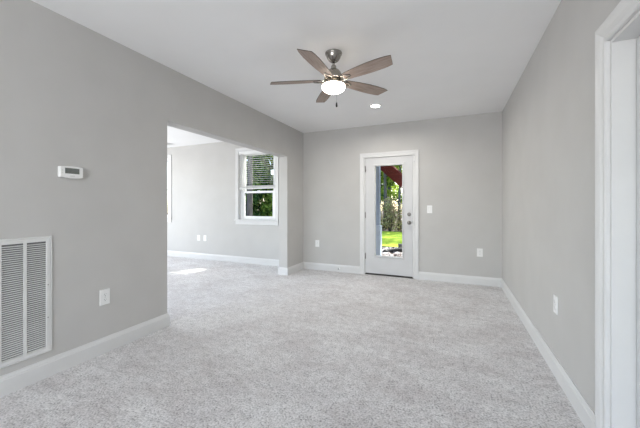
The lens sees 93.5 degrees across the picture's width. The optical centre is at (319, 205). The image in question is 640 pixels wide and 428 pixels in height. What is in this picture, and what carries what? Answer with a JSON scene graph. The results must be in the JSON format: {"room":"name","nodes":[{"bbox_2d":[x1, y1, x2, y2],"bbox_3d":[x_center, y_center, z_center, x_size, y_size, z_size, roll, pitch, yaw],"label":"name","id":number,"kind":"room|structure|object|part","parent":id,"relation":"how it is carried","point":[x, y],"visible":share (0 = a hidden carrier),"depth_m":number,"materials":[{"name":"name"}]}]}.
{"room":"empty living room","nodes":[
{"label":"empty living room","id":0,"kind":"room"},
{"bbox_2d":[0,0,302,375],"bbox_3d":[-2.105,-0.110,2.053,0.170,2.720,8.470,0,0,24],"label":"wall","id":1,"kind":"structure","parent":0,"point":[71,94],"depth_m":2.47,"materials":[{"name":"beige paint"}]},
{"bbox_2d":[0,236,51,368],"bbox_3d":[-2.058,0.635,1.932,0.012,0.835,0.560,0,0,24],"label":"air vent","id":2,"kind":"object","parent":1,"relation":"in","point":[25,263],"visible":1,"depth_m":2.04,"materials":[{"name":"white metal"}]},
{"bbox_2d":[58,166,82,178],"bbox_3d":[-1.892,-0.252,2.288,0.030,0.090,0.154,0,0,24],"label":"thermostat","id":3,"kind":"object","parent":1,"relation":"attached to","point":[72,172],"visible":1,"depth_m":2.27,"materials":[{"name":"white plastic"}]},
{"bbox_2d":[0,313,169,397],"bbox_3d":[-2.719,1.165,0.651,0.204,0.130,5.409,0,0,24],"label":"baseboard","id":4,"kind":"structure","parent":1,"relation":"attached to","point":[18,379],"depth_m":2.31,"materials":[{"name":"white wood"}]},
{"bbox_2d":[100,288,109,305],"bbox_3d":[-1.801,0.766,2.522,0.009,0.128,0.080,0,0,24],"label":"wall outlet","id":5,"kind":"object","parent":1,"relation":"attached to","point":[104,294],"visible":1,"depth_m":2.52,"materials":[{"name":"white plastic"}]},
{"bbox_2d":[0,256,584,427],"bbox_3d":[-2.312,1.330,2.144,9.943,0.200,8.770,0,0,24],"label":"floor","id":6,"kind":"structure","parent":0,"point":[244,345],"depth_m":2.30,"materials":[{"name":"grey carpet"}]},
{"bbox_2d":[31,0,560,147],"bbox_3d":[-2.312,-1.570,2.144,9.943,0.300,8.770,0,0,24],"label":"ceiling","id":7,"kind":"structure","parent":0,"point":[451,58],"depth_m":2.65,"materials":[{"name":"white paint"}]},
{"bbox_2d":[270,49,392,106],"bbox_3d":[0.094,-1.148,2.769,1.178,0.542,1.153,0,0,24],"label":"ceiling fan","id":8,"kind":"object","parent":7,"relation":"hanging from","point":[333,83],"visible":1,"depth_m":2.73,"materials":[{"name":"brown wood"}]},
{"bbox_3d":[-0.239,-1.164,2.842,0.505,0.006,0.137,0,12,7],"label":"blade","id":9,"kind":"part","parent":8,"relation":"part of","materials":[{"name":"brown wood"}]},
{"bbox_3d":[-0.025,-1.164,2.466,0.137,0.006,0.505,13,5,24],"label":"blade","id":10,"kind":"part","parent":8,"relation":"part of","materials":[{"name":"beige wood"}]},
{"bbox_3d":[0.053,-1.164,3.161,0.137,0.006,0.505,-12,2,-11],"label":"blade","id":11,"kind":"part","parent":8,"relation":"part of","materials":[{"name":"beige wood"}]},
{"bbox_3d":[0.127,-1.081,2.801,0.217,0.069,0.217,0,0,24],"label":"lamp shade","id":12,"kind":"part","parent":8,"relation":"part of","materials":[{"name":"white glass"}]},
{"bbox_3d":[0.446,-1.164,2.982,0.505,0.006,0.137,0,-12,-29],"label":"blade","id":13,"kind":"part","parent":8,"relation":"part of","materials":[{"name":"beige wood"}]},
{"bbox_3d":[0.398,-1.164,2.553,0.505,0.006,0.137,0,-12,43],"label":"blade","id":14,"kind":"part","parent":8,"relation":"part of","materials":[{"name":"beige wood"}]},
{"bbox_2d":[369,104,381,107],"bbox_3d":[0.790,-1.416,4.283,0.180,0.008,0.180,0,0,24],"label":"recessed light","id":15,"kind":"object","parent":7,"relation":"in","point":[371,105],"visible":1,"depth_m":4.26,"materials":[{"name":"white plastic"}]},
{"bbox_2d":[167,112,501,278],"bbox_3d":[-1.108,-0.160,6.322,8.793,2.820,0.150,0,0,24],"label":"wall","id":16,"kind":"structure","parent":0,"point":[460,157],"depth_m":5.46,"materials":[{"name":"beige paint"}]},
{"bbox_2d":[167,155,171,221],"bbox_3d":[-4.090,-0.417,7.605,1.110,1.645,0.194,0,0,24],"label":"window","id":17,"kind":"structure","parent":16,"relation":"in","point":[169,217],"depth_m":7.33,"materials":[{"name":"white plastic"}]},
{"bbox_2d":[234,148,278,225],"bbox_3d":[-1.315,-0.417,6.388,1.110,1.645,0.194,0,0,24],"label":"window","id":18,"kind":"structure","parent":16,"relation":"in","point":[240,194],"depth_m":6.47,"materials":[{"name":"white plastic"}]},
{"bbox_3d":[-1.327,0.311,6.361,1.110,0.022,0.135,0,0,24],"label":"sill","id":19,"kind":"part","parent":18,"relation":"part of","materials":[{"name":"white wood"}]},
{"bbox_2d":[239,150,274,188],"bbox_3d":[-1.328,-0.761,6.358,0.924,0.812,0.074,0,0,24],"label":"window blind","id":20,"kind":"object","parent":18,"relation":"attached to","point":[253,152],"visible":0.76,"depth_m":6.36,"materials":[{"name":"white plastic"}]},
{"bbox_3d":[-1.324,-0.364,6.367,0.912,0.018,0.050,0,0,24],"label":"rail","id":21,"kind":"part","parent":20,"relation":"part of","materials":[{"name":"white plastic"}]},
{"bbox_3d":[-1.294,-0.435,6.435,0.939,1.469,0.091,0,0,24],"label":"frame","id":22,"kind":"part","parent":18,"relation":"part of","materials":[{"name":"white plastic"}]},
{"bbox_3d":[-1.293,-0.697,6.438,0.829,0.856,0.026,0,0,24],"label":"sash","id":23,"kind":"part","parent":18,"relation":"part of","materials":[{"name":"white plastic"}]},
{"bbox_3d":[-1.305,-0.021,6.411,0.829,0.581,0.026,0,0,24],"label":"sash","id":24,"kind":"part","parent":18,"relation":"part of","materials":[{"name":"white plastic"}]},
{"bbox_2d":[167,250,359,274],"bbox_3d":[-2.281,1.165,6.403,6.279,0.130,0.645,0,0,24],"label":"baseboard","id":25,"kind":"structure","parent":16,"relation":"attached to","point":[262,261],"depth_m":6.16,"materials":[{"name":"white wood"}]},
{"bbox_2d":[365,155,412,277],"bbox_3d":[1.212,0.182,5.290,0.842,2.094,0.257,0,0,24],"label":"door","id":26,"kind":"structure","parent":16,"relation":"in","point":[393,266],"depth_m":5.22,"materials":[{"name":"white paint"}]},
{"bbox_3d":[1.201,0.093,5.256,0.530,1.651,0.072,0,0,24],"label":"glass frame","id":27,"kind":"part","parent":26,"relation":"part of","materials":[{"name":"white paint"}]},
{"bbox_2d":[360,149,418,278],"bbox_3d":[1.183,0.147,5.225,1.012,2.165,0.020,0,0,24],"label":"trim","id":28,"kind":"structure","parent":16,"relation":"attached to","point":[415,153],"depth_m":5.10,"materials":[{"name":"white wood"}]},
{"bbox_2d":[427,205,431,212],"bbox_3d":[1.805,0.061,4.956,0.080,0.128,0.012,0,0,24],"label":"light switch","id":29,"kind":"object","parent":16,"relation":"attached to","point":[429,207],"visible":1,"depth_m":4.96,"materials":[{"name":"white plastic"}]},
{"bbox_2d":[477,248,482,256],"bbox_3d":[2.476,0.729,4.663,0.080,0.128,0.009,0,0,24],"label":"wall outlet","id":30,"kind":"object","parent":16,"relation":"attached to","point":[479,251],"visible":1,"depth_m":4.66,"materials":[{"name":"white plastic"}]},
{"bbox_2d":[502,0,633,412],"bbox_3d":[1.103,-0.110,0.646,0.115,2.720,8.470,0,0,24],"label":"wall","id":31,"kind":"structure","parent":0,"point":[548,118],"depth_m":2.18,"materials":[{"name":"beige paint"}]},
{"bbox_2d":[419,271,594,427],"bbox_3d":[1.540,1.165,3.282,1.202,0.130,3.292,0,0,24],"label":"baseboard","id":32,"kind":"structure","parent":31,"relation":"attached to","point":[580,405],"depth_m":2.52,"materials":[{"name":"white wood"}]},
{"bbox_2d":[553,294,557,314],"bbox_3d":[1.713,0.720,2.192,0.009,0.128,0.080,0,0,24],"label":"wall outlet","id":33,"kind":"object","parent":31,"relation":"attached to","point":[555,298],"visible":1,"depth_m":2.18,"materials":[{"name":"white plastic"}]},
{"bbox_2d":[595,0,639,427],"bbox_3d":[1.214,0.171,1.073,0.025,2.118,1.016,0,0,24],"label":"trim","id":34,"kind":"structure","parent":31,"relation":"attached to","point":[625,10],"depth_m":1.47,"materials":[{"name":"white wood"}]},
{"bbox_2d":[610,10,639,427],"bbox_3d":[1.278,0.220,1.045,0.114,2.018,0.819,0,0,24],"label":"door","id":35,"kind":"structure","parent":31,"relation":"in","point":[625,45],"depth_m":1.41,"materials":[{"name":"white paint"}]},
{"bbox_3d":[1.314,0.224,1.029,0.035,1.988,0.780,0,0,24],"label":"panel","id":36,"kind":"part","parent":35,"relation":"part of","materials":[{"name":"white paint"}]},
{"label":"outside","id":37,"kind":"structure","parent":0,"visible":0},
{"bbox_2d":[167,211,401,231],"bbox_3d":[10.041,1.560,22.895,120.000,0.001,130.000,0,0,24],"label":"ground","id":38,"kind":"structure","parent":37,"point":[381,211],"depth_m":22.47,"materials":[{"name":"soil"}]},
{"bbox_2d":[381,197,401,231],"bbox_3d":[4.097,0.479,17.391,1.751,2.134,1.563,0,0,-44],"label":"shrub","id":39,"kind":"object","parent":38,"relation":"on","point":[391,215],"visible":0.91,"depth_m":17.20,"materials":[{"name":"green plant"}]},
{"bbox_2d":[381,165,401,228],"bbox_3d":[4.432,-4.354,20.070,3.468,11.774,3.354,0,0,24],"label":"tree","id":40,"kind":"object","parent":38,"relation":"on","point":[385,177],"visible":0.03,"depth_m":19.66,"materials":[{"name":"green plant"}]},
{"bbox_2d":[381,166,401,203],"bbox_3d":[4.226,-4.642,21.853,3.567,12.350,3.463,0,0,-21],"label":"tree","id":41,"kind":"object","parent":38,"relation":"on","point":[389,185],"visible":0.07,"depth_m":21.15,"materials":[{"name":"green plant"}]},
{"bbox_2d":[381,165,401,230],"bbox_3d":[5.176,-4.031,18.332,3.805,11.126,3.416,0,0,24],"label":"tree","id":42,"kind":"object","parent":38,"relation":"on","point":[399,190],"visible":0.02,"depth_m":18.42,"materials":[{"name":"green plant"}]},
{"bbox_2d":[381,183,401,222],"bbox_3d":[6.042,-4.682,25.825,3.231,12.429,3.678,0,0,24],"label":"tree","id":43,"kind":"object","parent":38,"relation":"on","point":[396,187],"visible":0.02,"depth_m":26.42,"materials":[{"name":"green plant"}]},
{"bbox_2d":[381,165,401,203],"bbox_3d":[5.984,-4.505,21.510,3.591,12.078,3.666,0,0,24],"label":"tree","id":44,"kind":"object","parent":38,"relation":"on","point":[389,191],"visible":0.05,"depth_m":21.32,"materials":[{"name":"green plant"}]},
{"bbox_3d":[2.368,1.510,7.888,30.000,0.024,5.150,0,0,24],"label":"bed","id":45,"kind":"object","parent":38,"relation":"on","visible":0},
{"bbox_2d":[247,156,252,215],"bbox_3d":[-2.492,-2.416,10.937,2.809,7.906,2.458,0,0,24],"label":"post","id":46,"kind":"object","parent":45,"relation":"on","point":[250,158],"visible":0.02,"depth_m":10.86,"materials":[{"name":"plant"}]},
{"bbox_2d":[246,155,272,215],"bbox_3d":[-3.092,-0.879,13.113,2.704,4.826,2.188,0,0,24],"label":"shrub","id":47,"kind":"object","parent":45,"relation":"on","point":[257,181],"visible":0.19,"depth_m":12.51,"materials":[{"name":"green plant"}]},
{"bbox_2d":[376,166,381,255],"bbox_3d":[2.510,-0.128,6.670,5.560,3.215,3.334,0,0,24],"label":"post","id":48,"kind":"object","parent":45,"relation":"on","point":[378,168],"visible":0.03,"depth_m":7.62,"materials":[{"name":"grey wood"}]},
{"bbox_3d":[1.459,0.005,7.697,0.150,2.950,0.150,0,0,24],"label":"post","id":49,"kind":"part","parent":48,"relation":"part of","materials":[{"name":"grey wood"}]},
{"bbox_2d":[382,231,401,246],"bbox_3d":[4.697,1.480,13.200,30.000,0.048,6.450,0,0,24],"label":"lawn","id":50,"kind":"structure","parent":45,"relation":"on","point":[389,238],"depth_m":13.40,"materials":[{"name":"green plant"}]},
{"bbox_2d":[255,154,272,215],"bbox_3d":[-1.730,-0.863,12.877,1.953,4.793,2.865,0,0,-35],"label":"tree","id":51,"kind":"object","parent":50,"relation":"on","point":[266,205],"visible":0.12,"depth_m":12.76,"materials":[{"name":"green plant"}]},
{"bbox_2d":[382,247,401,256],"bbox_3d":[2.064,1.476,9.192,5.727,0.110,2.836,0,0,24],"label":"gravel","id":52,"kind":"object","parent":45,"relation":"on","point":[396,254],"visible":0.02,"depth_m":9.15,"materials":[{"name":"gravel"}]},
{"bbox_2d":[381,166,401,187],"bbox_3d":[2.669,-0.168,7.860,3.236,3.256,0.940,0,0,24],"label":"stair","id":53,"kind":"structure","parent":52,"relation":"on","point":[392,172],"depth_m":7.69,"materials":[{"name":"red wood"}]},
{"bbox_2d":[382,247,401,252],"bbox_3d":[3.312,1.413,9.374,2.731,0.196,0.316,0,0,4],"label":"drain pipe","id":54,"kind":"object","parent":52,"relation":"on","point":[391,250],"visible":0.24,"depth_m":9.42,"materials":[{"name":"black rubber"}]}
]}

